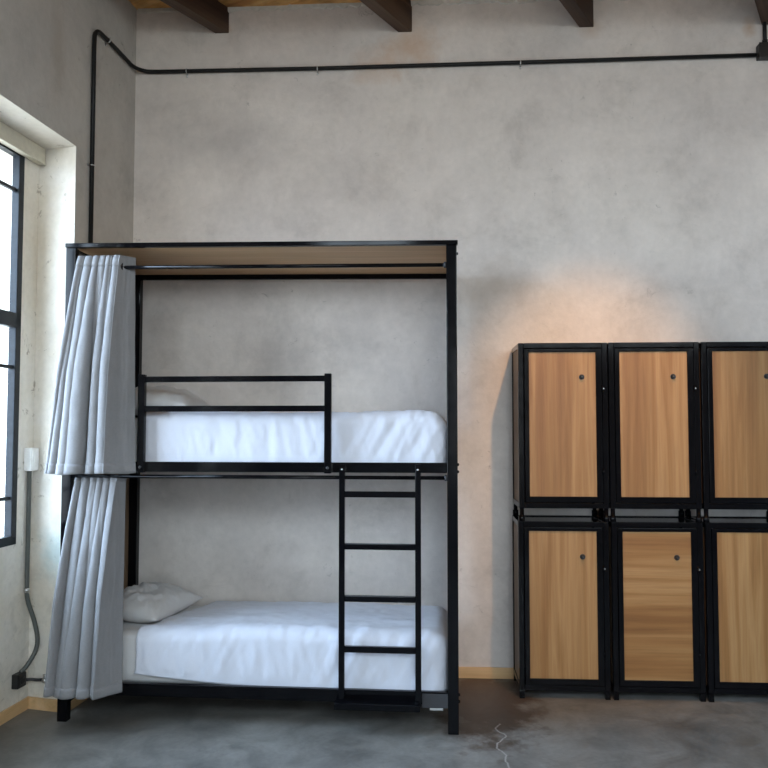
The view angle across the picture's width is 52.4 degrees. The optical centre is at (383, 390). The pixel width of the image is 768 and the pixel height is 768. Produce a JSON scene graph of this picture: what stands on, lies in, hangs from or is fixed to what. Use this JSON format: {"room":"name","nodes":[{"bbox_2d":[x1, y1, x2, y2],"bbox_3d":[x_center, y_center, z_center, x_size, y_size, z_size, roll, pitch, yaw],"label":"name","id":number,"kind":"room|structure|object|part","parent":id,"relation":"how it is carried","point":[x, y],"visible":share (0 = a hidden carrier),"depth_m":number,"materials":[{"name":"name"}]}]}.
{"room":"dormitory","nodes":[
{"label":"dormitory","id":0,"kind":"room"},
{"bbox_2d":[0,0,136,711],"bbox_3d":[-2.481,-0.665,1.490,0.520,4.675,7.800,0,-3,8],"label":"wall","id":1,"kind":"structure","parent":0,"point":[46,45],"depth_m":4.52,"materials":[{"name":"grey paint"}]},
{"bbox_2d":[0,143,24,547],"bbox_3d":[-2.202,-0.303,3.585,0.045,2.245,1.717,0,-3,8],"label":"window","id":2,"kind":"structure","parent":1,"relation":"in","point":[11,318],"depth_m":4.39,"materials":[{"name":"metal"}]},
{"bbox_2d":[11,671,25,688],"bbox_3d":[-2.040,1.619,4.366,0.048,0.080,0.077,0,-3,8],"label":"outlet box","id":3,"kind":"object","parent":1,"relation":"attached to","point":[19,678],"visible":1,"depth_m":4.33,"materials":[{"name":"black plastic"}]},
{"bbox_2d":[21,676,25,683],"bbox_3d":[-2.018,1.619,4.364,0.004,0.044,0.044,0,-3,8],"label":"socket","id":4,"kind":"object","parent":3,"relation":"attached to","point":[23,678],"depth_m":4.36,"materials":[{"name":"black plastic"}]},
{"bbox_2d":[0,121,45,164],"bbox_3d":[-2.153,-1.427,3.643,0.056,0.099,1.977,0,-3,8],"label":"trim","id":5,"kind":"structure","parent":1,"relation":"attached to","point":[14,140],"depth_m":4.38,"materials":[{"name":"beige paint"}]},
{"bbox_2d":[19,471,39,671],"bbox_3d":[-2.023,1.027,4.460,0.056,1.137,0.115,-2,-4,39],"label":"conduit","id":6,"kind":"object","parent":1,"relation":"attached to","point":[24,668],"visible":1,"depth_m":4.46,"materials":[{"name":"metal"}]},
{"bbox_2d":[24,448,38,470],"bbox_3d":[-2.029,0.394,4.497,0.052,0.132,0.080,0,-3,8],"label":"switch box","id":7,"kind":"object","parent":1,"relation":"attached to","point":[31,455],"visible":1,"depth_m":4.46,"materials":[{"name":"white plastic"}]},
{"bbox_2d":[26,674,45,682],"bbox_3d":[-1.963,1.631,4.422,0.160,0.048,0.045,0,-3,-4],"label":"pipe","id":8,"kind":"object","parent":1,"relation":"attached to","point":[42,680],"visible":0.77,"depth_m":4.42,"materials":[{"name":"metal"}]},
{"bbox_2d":[0,696,89,725],"bbox_3d":[-2.008,1.755,3.798,0.267,0.066,2.730,0,-3,8],"label":"baseboard","id":9,"kind":"structure","parent":1,"relation":"attached to","point":[36,703],"depth_m":4.43,"materials":[{"name":"brown wood"}]},
{"bbox_2d":[128,0,624,13],"bbox_3d":[1.051,-2.856,1.477,7.650,0.100,7.720,0,-3,3],"label":"ceiling","id":10,"kind":"structure","parent":0,"point":[138,4],"depth_m":5.27,"materials":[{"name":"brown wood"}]},
{"bbox_2d":[160,0,228,32],"bbox_3d":[-1.517,-2.567,4.688,0.082,0.185,1.590,-2,-3,32],"label":"ceiling beam","id":11,"kind":"structure","parent":10,"relation":"attached to","point":[213,15],"depth_m":5.17,"materials":[{"name":"brown wood"}]},
{"bbox_2d":[360,0,411,31],"bbox_3d":[-1.070,-2.617,3.362,0.083,0.213,4.570,-2,-3,32],"label":"ceiling beam","id":12,"kind":"structure","parent":10,"relation":"attached to","point":[397,13],"depth_m":5.10,"materials":[{"name":"brown wood"}]},
{"bbox_2d":[559,0,593,26],"bbox_3d":[-0.633,-2.679,2.090,0.083,0.215,7.430,-2,-3,32],"label":"ceiling beam","id":13,"kind":"structure","parent":10,"relation":"attached to","point":[581,11],"depth_m":5.05,"materials":[{"name":"brown wood"}]},
{"bbox_2d":[755,0,767,24],"bbox_3d":[0.236,-2.697,1.535,0.083,0.233,8.590,-2,-3,32],"label":"ceiling beam","id":14,"kind":"structure","parent":10,"relation":"attached to","point":[762,5],"depth_m":4.94,"materials":[{"name":"brown wood"}]},
{"bbox_2d":[0,678,767,767],"bbox_3d":[0.927,1.764,1.273,8.100,0.200,7.950,0,-3,3],"label":"floor","id":15,"kind":"structure","parent":0,"point":[499,728],"depth_m":4.09,"materials":[{"name":"concrete"}]},
{"bbox_2d":[57,240,459,734],"bbox_3d":[-0.665,0.503,4.620,2.204,2.646,0.915,0,-3,5],"label":"bunk bed","id":16,"kind":"object","parent":15,"relation":"on","point":[398,259],"visible":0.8,"depth_m":4.24,"materials":[{"name":"black metal"}]},
{"bbox_3d":[-1.762,0.503,4.355,0.055,2.621,0.050,0,-3,5],"label":"post","id":17,"kind":"part","parent":16,"relation":"part of","materials":[{"name":"black metal"}]},
{"bbox_2d":[43,477,126,699],"bbox_3d":[-1.609,1.054,4.221,0.396,1.158,0.231,0,-3,-1],"label":"curtain","id":18,"kind":"object","parent":16,"relation":"hanging from","point":[85,657],"visible":1,"depth_m":4.19,"materials":[{"name":"grey fabric"}]},
{"bbox_2d":[44,255,135,474],"bbox_3d":[-1.593,-0.154,4.291,0.478,1.218,0.261,0,-3,5],"label":"curtain","id":19,"kind":"object","parent":16,"relation":"hanging from","point":[92,429],"visible":1,"depth_m":4.25,"materials":[{"name":"grey fabric"}]},
{"bbox_3d":[-1.707,1.044,4.744,0.012,1.142,0.786,0,-3,5],"label":"panel","id":20,"kind":"part","parent":16,"relation":"part of","materials":[{"name":"black metal"}]},
{"bbox_3d":[-1.641,0.541,5.136,0.055,2.620,0.050,0,-3,5],"label":"post","id":21,"kind":"part","parent":16,"relation":"part of","materials":[{"name":"black metal"}]},
{"bbox_2d":[135,418,136,460],"bbox_3d":[-0.664,0.302,4.664,2.029,0.283,0.712,0,-3,5],"label":"mattress","id":22,"kind":"object","parent":16,"relation":"on","point":[135,418],"visible":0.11,"depth_m":4.38,"materials":[{"name":"white fabric"}]},
{"bbox_2d":[146,410,446,462],"bbox_3d":[-0.464,0.268,4.641,1.699,0.315,0.762,0,-3,5],"label":"duvet","id":23,"kind":"object","parent":22,"relation":"on","point":[411,436],"visible":0.87,"depth_m":4.28,"materials":[{"name":"white fabric"}]},
{"bbox_2d":[135,385,210,414],"bbox_3d":[-1.347,0.066,4.738,0.499,0.209,0.660,0,-3,2],"label":"pillow","id":24,"kind":"object","parent":23,"relation":"on","point":[163,395],"visible":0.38,"depth_m":4.48,"materials":[{"name":"fabric"}]},
{"bbox_2d":[122,606,222,684],"bbox_3d":[-0.664,1.495,4.605,2.027,0.294,0.714,0,-3,5],"label":"mattress","id":25,"kind":"object","parent":16,"relation":"on","point":[130,629],"visible":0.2,"depth_m":4.32,"materials":[{"name":"white fabric"}]},
{"bbox_2d":[123,582,202,622],"bbox_3d":[-1.417,1.258,4.685,0.449,0.204,0.521,-1,-3,17],"label":"pillow","id":26,"kind":"object","parent":25,"relation":"on","point":[151,602],"visible":0.8,"depth_m":4.55,"materials":[{"name":"fabric"}]},
{"bbox_2d":[133,601,447,690],"bbox_3d":[-0.484,1.462,4.583,1.732,0.326,0.765,0,-3,5],"label":"duvet","id":27,"kind":"object","parent":25,"relation":"on","point":[280,643],"visible":0.95,"depth_m":4.25,"materials":[{"name":"white fabric"}]},
{"bbox_3d":[-0.818,0.097,4.253,0.998,0.032,0.025,0,-3,5],"label":"rail","id":28,"kind":"part","parent":16,"relation":"part of","materials":[{"name":"black metal"}]},
{"bbox_3d":[-0.818,-0.065,4.261,0.998,0.032,0.025,0,-3,5],"label":"guard rail","id":29,"kind":"part","parent":16,"relation":"part of","materials":[{"name":"black metal"}]},
{"bbox_3d":[-0.700,0.469,4.252,2.080,0.020,0.021,0,-3,5],"label":"curtain rod","id":30,"kind":"part","parent":16,"relation":"part of","materials":[{"name":"black metal"}]},
{"bbox_3d":[-0.700,-0.688,4.309,2.080,0.042,0.021,0,-3,5],"label":"curtain rod","id":31,"kind":"part","parent":16,"relation":"part of","materials":[{"name":"black metal"}]},
{"bbox_3d":[-0.698,-0.810,4.313,2.202,0.052,0.030,0,-3,5],"label":"rail","id":32,"kind":"part","parent":16,"relation":"part of","materials":[{"name":"black metal"}]},
{"bbox_3d":[-0.664,-0.791,4.721,2.132,0.044,0.788,0,-3,5],"label":"roof panel","id":33,"kind":"part","parent":16,"relation":"part of","materials":[{"name":"brown wood"}]},
{"bbox_3d":[-0.699,1.624,4.202,2.080,0.066,0.030,0,-3,5],"label":"rail","id":34,"kind":"part","parent":16,"relation":"part of","materials":[{"name":"black metal"}]},
{"bbox_3d":[-0.699,0.416,4.262,2.080,0.055,0.030,0,-3,5],"label":"rail","id":35,"kind":"part","parent":16,"relation":"part of","materials":[{"name":"black metal"}]},
{"bbox_3d":[-0.602,-0.757,5.122,2.146,0.079,0.026,0,-3,5],"label":"rail","id":36,"kind":"part","parent":16,"relation":"part of","materials":[{"name":"black metal"}]},
{"bbox_3d":[0.366,0.507,4.171,0.057,2.594,0.050,0,-3,5],"label":"post","id":37,"kind":"part","parent":16,"relation":"part of","materials":[{"name":"black metal"}]},
{"bbox_2d":[512,515,610,699],"bbox_3d":[1.084,1.314,4.817,0.535,1.046,0.372,0,-3,3],"label":"locker","id":38,"kind":"object","parent":15,"relation":"on","point":[561,602],"visible":1,"depth_m":4.65,"materials":[{"name":"laminate"}]},
{"bbox_3d":[0.830,1.291,4.841,0.012,0.934,0.291,0,-3,3],"label":"panel","id":39,"kind":"part","parent":38,"relation":"part of","materials":[{"name":"laminate"}]},
{"bbox_2d":[512,343,609,521],"bbox_3d":[1.091,0.254,4.872,0.538,1.076,0.374,0,-3,3],"label":"locker","id":40,"kind":"object","parent":38,"relation":"on","point":[560,447],"visible":1,"depth_m":4.71,"materials":[{"name":"brown wood"}]},
{"bbox_3d":[0.836,0.216,4.894,0.012,0.934,0.291,0,-3,3],"label":"panel","id":41,"kind":"part","parent":40,"relation":"part of","materials":[{"name":"laminate"}]},
{"bbox_3d":[1.100,0.224,5.047,0.471,0.934,0.010,0,-3,3],"label":"panel","id":42,"kind":"part","parent":40,"relation":"part of","materials":[{"name":"metal"}]},
{"bbox_3d":[1.083,0.201,4.713,0.411,0.874,0.012,0,-3,3],"label":"door panel","id":43,"kind":"part","parent":40,"relation":"part of","materials":[{"name":"brown wood"}]},
{"bbox_3d":[1.085,0.804,4.850,0.471,0.012,0.291,0,-3,3],"label":"panel","id":44,"kind":"part","parent":38,"relation":"part of","materials":[{"name":"black metal"}]},
{"bbox_3d":[1.074,1.275,4.659,0.411,0.874,0.012,0,-3,3],"label":"door panel","id":45,"kind":"part","parent":38,"relation":"part of","materials":[{"name":"brown wood"}]},
{"bbox_2d":[598,516,705,701],"bbox_3d":[1.634,1.312,4.784,0.535,1.046,0.372,0,-3,3],"label":"locker","id":46,"kind":"object","parent":15,"relation":"on","point":[656,563],"visible":0.85,"depth_m":4.62,"materials":[{"name":"laminate"}]},
{"bbox_3d":[1.379,1.289,4.807,0.012,0.934,0.291,0,-3,3],"label":"panel","id":47,"kind":"part","parent":46,"relation":"part of","materials":[{"name":"metal"}]},
{"bbox_2d":[598,342,701,522],"bbox_3d":[1.631,0.252,4.835,0.538,1.076,0.374,0,-3,3],"label":"locker","id":48,"kind":"object","parent":46,"relation":"on","point":[654,434],"visible":0.85,"depth_m":4.67,"materials":[{"name":"laminate"}]},
{"bbox_3d":[1.621,0.199,4.677,0.411,0.874,0.012,0,-3,3],"label":"door panel","id":49,"kind":"part","parent":48,"relation":"part of","materials":[{"name":"brown wood"}]},
{"bbox_3d":[1.621,0.206,4.675,0.465,0.928,0.024,0,-3,3],"label":"door","id":50,"kind":"part","parent":48,"relation":"part of","materials":[{"name":"brown wood"}]},
{"bbox_3d":[1.634,0.802,4.817,0.471,0.012,0.291,0,-3,3],"label":"panel","id":51,"kind":"part","parent":46,"relation":"part of","materials":[{"name":"black metal"}]},
{"bbox_3d":[1.625,1.274,4.626,0.411,0.874,0.012,0,-3,3],"label":"door panel","id":52,"kind":"part","parent":46,"relation":"part of","materials":[{"name":"brown wood"}]},
{"bbox_3d":[1.625,1.280,4.625,0.465,0.928,0.024,0,-3,3],"label":"door","id":53,"kind":"part","parent":46,"relation":"part of","materials":[{"name":"brown wood"}]},
{"bbox_2d":[686,516,767,701],"bbox_3d":[2.183,1.311,4.750,0.535,1.046,0.372,0,-3,3],"label":"locker","id":54,"kind":"object","parent":15,"relation":"on","point":[735,548],"visible":0.73,"depth_m":4.59,"materials":[{"name":"laminate"}]},
{"bbox_3d":[1.928,1.288,4.774,0.012,0.934,0.291,0,-3,3],"label":"panel","id":55,"kind":"part","parent":54,"relation":"part of","materials":[{"name":"metal"}]},
{"bbox_2d":[685,342,767,522],"bbox_3d":[2.176,0.251,4.804,0.538,1.076,0.374,0,-3,3],"label":"locker","id":56,"kind":"object","parent":54,"relation":"on","point":[733,376],"visible":0.73,"depth_m":4.64,"materials":[{"name":"laminate"}]},
{"bbox_3d":[1.921,0.213,4.827,0.012,0.934,0.291,0,-3,3],"label":"panel","id":57,"kind":"part","parent":56,"relation":"part of","materials":[{"name":"metal"}]},
{"bbox_3d":[2.167,0.204,4.644,0.465,0.928,0.024,0,-3,3],"label":"door","id":58,"kind":"part","parent":56,"relation":"part of","materials":[{"name":"brown wood"}]},
{"bbox_3d":[2.167,0.197,4.646,0.411,0.874,0.012,0,-3,3],"label":"door panel","id":59,"kind":"part","parent":56,"relation":"part of","materials":[{"name":"brown wood"}]},
{"bbox_3d":[2.183,0.801,4.783,0.471,0.012,0.291,0,-3,3],"label":"panel","id":60,"kind":"part","parent":54,"relation":"part of","materials":[{"name":"black metal"}]},
{"bbox_3d":[2.173,1.279,4.590,0.465,0.928,0.024,0,-3,3],"label":"door","id":61,"kind":"part","parent":54,"relation":"part of","materials":[{"name":"brown wood"}]},
{"bbox_3d":[2.173,1.272,4.592,0.411,0.874,0.012,0,-3,3],"label":"door panel","id":62,"kind":"part","parent":54,"relation":"part of","materials":[{"name":"brown wood"}]},
{"bbox_2d":[133,0,767,667],"bbox_3d":[1.392,-0.483,5.217,7.600,4.675,0.250,0,-3,3],"label":"wall","id":63,"kind":"structure","parent":0,"point":[625,201],"depth_m":5.16,"materials":[{"name":"grey paint"}]},
{"bbox_2d":[87,29,756,242],"bbox_3d":[0.324,-1.473,4.881,4.190,1.520,0.630,0,-3,3],"label":"conduit","id":64,"kind":"object","parent":63,"relation":"attached to","point":[96,32],"visible":0.99,"depth_m":5.15,"materials":[{"name":"metal"}]},
{"bbox_2d":[459,667,513,678],"bbox_3d":[1.591,1.810,4.961,6.585,0.070,0.014,0,-3,3],"label":"baseboard","id":65,"kind":"structure","parent":63,"relation":"attached to","point":[464,672],"depth_m":5.01,"materials":[{"name":"brown wood"}]},
{"bbox_2d":[756,42,767,60],"bbox_3d":[2.486,-2.212,5.086,0.100,0.100,0.065,0,-3,3],"label":"junction box","id":66,"kind":"object","parent":63,"relation":"attached to","point":[762,47],"visible":1,"depth_m":5.06,"materials":[{"name":"black plastic"}]},
{"bbox_2d":[762,22,767,41],"bbox_3d":[2.486,-2.346,5.094,0.034,0.165,0.034,0,-3,3],"label":"conduit","id":67,"kind":"object","parent":66,"relation":"attached to","point":[764,24],"visible":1,"depth_m":5.08,"materials":[{"name":"black metal"}]}
]}

